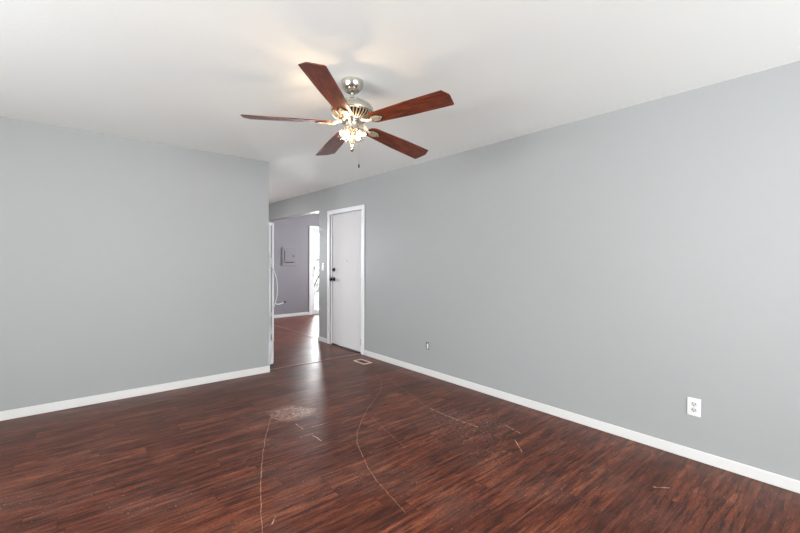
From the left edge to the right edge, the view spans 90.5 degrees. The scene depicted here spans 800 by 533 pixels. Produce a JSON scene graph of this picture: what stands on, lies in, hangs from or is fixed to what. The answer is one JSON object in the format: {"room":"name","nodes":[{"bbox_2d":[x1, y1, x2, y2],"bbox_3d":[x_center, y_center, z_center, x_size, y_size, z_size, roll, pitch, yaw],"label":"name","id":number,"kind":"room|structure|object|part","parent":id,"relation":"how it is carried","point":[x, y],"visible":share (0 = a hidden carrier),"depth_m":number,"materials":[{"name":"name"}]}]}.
{"room":"empty living room","nodes":[
{"label":"empty living room","id":0,"kind":"room"},
{"bbox_2d":[0,116,268,410],"bbox_3d":[-3.398,0.021,3.087,4.815,2.440,0.120,0,1,-40],"label":"wall","id":1,"kind":"structure","parent":0,"point":[126,263],"depth_m":3.69,"materials":[{"name":"grey paint"}]},
{"bbox_2d":[0,365,269,420],"bbox_3d":[-3.395,1.203,3.102,4.828,0.076,0.133,0,1,-40],"label":"baseboard","id":2,"kind":"structure","parent":1,"relation":"attached to","point":[78,402],"depth_m":3.70,"materials":[{"name":"white paint"}]},
{"bbox_2d":[270,213,318,314],"bbox_3d":[-1.913,-0.063,9.798,3.432,2.440,0.120,0,1,-40],"label":"wall","id":3,"kind":"structure","parent":0,"point":[292,281],"depth_m":9.23,"materials":[{"name":"grey paint"}]},
{"bbox_2d":[282,247,296,265],"bbox_3d":[-2.547,-0.232,9.155,0.356,0.430,0.034,0,1,-40],"label":"box","id":4,"kind":"object","parent":3,"relation":"attached to","point":[289,254],"visible":1,"depth_m":9.14,"materials":[{"name":"grey paint"}]},
{"bbox_3d":[-2.546,-0.237,9.151,0.240,0.260,0.010,0,1,-40],"label":"panel door","id":5,"kind":"part","parent":4,"relation":"part of","materials":[{"name":"grey paint"}]},
{"bbox_2d":[274,312,308,317],"bbox_3d":[-2.636,1.128,9.118,1.196,0.070,0.013,0,1,-40],"label":"baseboard","id":6,"kind":"structure","parent":3,"relation":"attached to","point":[303,313],"depth_m":9.21,"materials":[{"name":"white paint"}]},
{"bbox_2d":[309,226,318,314],"bbox_3d":[-1.485,0.087,10.134,1.886,2.135,0.106,0,1,-40],"label":"door","id":7,"kind":"structure","parent":3,"relation":"in","point":[312,229],"depth_m":9.53,"materials":[{"name":"white paint"}]},
{"bbox_3d":[-1.496,0.120,10.149,1.743,2.070,0.070,0,1,-40],"label":"frame","id":8,"kind":"part","parent":7,"relation":"part of","materials":[{"name":"white plastic"}]},
{"bbox_3d":[-1.820,0.119,9.870,0.798,1.973,0.035,0,1,-40],"label":"sash","id":9,"kind":"part","parent":7,"relation":"part of","materials":[{"name":"white plastic"}]},
{"bbox_2d":[0,314,799,532],"bbox_3d":[-0.462,1.302,3.335,9.840,0.100,11.887,0,1,-40],"label":"floor","id":10,"kind":"structure","parent":0,"point":[339,445],"depth_m":2.48,"materials":[{"name":"laminate"}]},
{"bbox_2d":[269,222,273,364],"bbox_3d":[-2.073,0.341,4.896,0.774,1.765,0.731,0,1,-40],"label":"door frame","id":11,"kind":"structure","parent":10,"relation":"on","point":[271,225],"depth_m":4.86,"materials":[{"name":"white wood"}]},
{"bbox_2d":[269,252,285,363],"bbox_3d":[-1.500,0.487,4.851,0.213,1.421,0.037,0,1,-32],"label":"hose","id":12,"kind":"object","parent":11,"relation":"attached to","point":[269,252],"visible":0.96,"depth_m":4.82,"materials":[{"name":"white plastic"}]},
{"bbox_2d":[274,325,317,338],"bbox_3d":[-2.025,1.187,7.374,0.040,0.005,2.271,0,1,-40],"label":"floor strip","id":13,"kind":"object","parent":10,"relation":"on","point":[274,325],"visible":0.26,"depth_m":7.15,"materials":[{"name":"brown wood"}]},
{"bbox_2d":[270,353,360,369],"bbox_3d":[-1.057,1.223,5.113,1.337,0.005,0.040,0,1,-40],"label":"floor strip","id":14,"kind":"object","parent":10,"relation":"on","point":[359,353],"visible":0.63,"depth_m":5.06,"materials":[{"name":"brown wood"}]},
{"bbox_2d":[353,359,371,363],"bbox_3d":[-0.482,1.225,5.104,0.132,0.006,0.244,0,1,-40],"label":"floor vent","id":15,"kind":"object","parent":10,"relation":"in","point":[361,361],"visible":1,"depth_m":5.11,"materials":[{"name":"beige metal"}]},
{"bbox_2d":[0,0,799,213],"bbox_3d":[-0.449,-1.237,3.301,9.840,0.100,11.887,0,1,-40],"label":"ceiling","id":16,"kind":"structure","parent":0,"point":[180,73],"depth_m":2.27,"materials":[{"name":"white paint"}]},
{"bbox_2d":[241,62,453,167],"bbox_3d":[-0.285,-0.906,2.556,1.258,0.540,1.283,0,1,-40],"label":"ceiling fan","id":17,"kind":"object","parent":16,"relation":"hanging from","point":[352,112],"visible":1,"depth_m":2.42,"materials":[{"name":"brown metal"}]},
{"bbox_3d":[-0.697,-0.916,2.469,0.548,0.006,0.152,1,12,-8],"label":"blade","id":18,"kind":"part","parent":17,"relation":"part of","materials":[{"name":"brown wood"}]},
{"bbox_3d":[-0.374,-0.939,2.134,0.152,0.006,0.548,12,-2,11],"label":"blade","id":19,"kind":"part","parent":17,"relation":"part of","materials":[{"name":"brown wood"}]},
{"bbox_3d":[-0.447,-0.916,2.502,0.154,0.044,0.053,1,12,-8],"label":"blade arm","id":20,"kind":"part","parent":17,"relation":"part of","materials":[{"name":"silver metal"}]},
{"bbox_3d":[-0.476,-0.892,2.879,0.152,0.006,0.548,-13,3,-26],"label":"blade","id":21,"kind":"part","parent":17,"relation":"part of","materials":[{"name":"brown wood"}]},
{"bbox_3d":[-0.332,-0.918,2.381,0.052,0.034,0.154,0,1,10],"label":"blade arm","id":22,"kind":"part","parent":17,"relation":"part of","materials":[{"name":"silver metal"}]},
{"bbox_3d":[-0.333,-0.838,2.473,0.080,0.060,0.085,1,-31,30],"label":"lamp shade","id":23,"kind":"part","parent":17,"relation":"part of","materials":[{"name":"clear glass"}]},
{"bbox_3d":[-0.255,-0.838,2.495,0.085,0.060,0.080,-35,-16,25],"label":"lamp shade","id":24,"kind":"part","parent":17,"relation":"part of","materials":[{"name":"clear glass"}]},
{"bbox_3d":[-0.202,-0.902,2.624,0.154,0.054,0.053,9,-17,-43],"label":"blade arm","id":25,"kind":"part","parent":17,"relation":"part of","materials":[{"name":"silver metal"}]},
{"bbox_3d":[-0.178,-0.917,2.453,0.154,0.037,0.052,1,1,28],"label":"blade arm","id":26,"kind":"part","parent":17,"relation":"part of","materials":[{"name":"silver metal"}]},
{"bbox_3d":[-0.020,-0.866,2.795,0.548,0.006,0.152,9,-17,-43],"label":"blade","id":27,"kind":"part","parent":17,"relation":"part of","materials":[{"name":"brown wood"}]},
{"bbox_3d":[0.044,-0.931,2.335,0.548,0.006,0.152,-3,-13,28],"label":"blade","id":28,"kind":"part","parent":17,"relation":"part of","materials":[{"name":"brown wood"}]},
{"bbox_2d":[269,61,799,480],"bbox_3d":[0.672,0.026,4.197,0.120,2.440,11.767,0,1,-40],"label":"wall","id":29,"kind":"structure","parent":0,"point":[620,267],"depth_m":2.95,"materials":[{"name":"grey paint"}]},
{"bbox_2d":[318,336,326,342],"bbox_3d":[-1.196,1.172,6.394,0.133,0.070,0.293,0,1,-40],"label":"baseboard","id":30,"kind":"object","parent":29,"relation":"attached to","point":[321,339],"visible":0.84,"depth_m":6.34,"materials":[{"name":"white paint"}]},
{"bbox_2d":[327,204,364,354],"bbox_3d":[-0.789,0.177,5.870,0.178,2.078,0.991,0,1,-40],"label":"door","id":31,"kind":"structure","parent":29,"relation":"in","point":[347,224],"depth_m":5.86,"materials":[{"name":"white paint"}]},
{"bbox_2d":[364,350,799,493],"bbox_3d":[1.924,1.239,2.628,0.013,0.070,7.481,0,1,-40],"label":"baseboard","id":32,"kind":"structure","parent":29,"relation":"attached to","point":[761,475],"depth_m":2.92,"materials":[{"name":"white paint"}]},
{"bbox_2d":[687,397,700,416],"bbox_3d":[1.938,0.926,2.613,0.009,0.118,0.074,0,1,-40],"label":"electrical outlet","id":33,"kind":"object","parent":29,"relation":"attached to","point":[693,404],"visible":1,"depth_m":2.61,"materials":[{"name":"white plastic"}]},
{"label":"outside","id":34,"kind":"structure","parent":0,"visible":0},
{"bbox_2d":[314,283,318,308],"bbox_3d":[-5.020,1.208,15.964,19.000,0.100,13.200,0,1,-40],"label":"ground","id":35,"kind":"structure","parent":34,"point":[316,297],"depth_m":14.68,"materials":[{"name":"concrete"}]},
{"bbox_2d":[314,253,318,294],"bbox_3d":[-2.943,0.272,13.276,1.822,1.868,1.751,0,1,-40],"label":"shrub","id":36,"kind":"object","parent":35,"relation":"on","point":[317,276],"visible":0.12,"depth_m":13.28,"materials":[{"name":"grey plant"}]}
]}

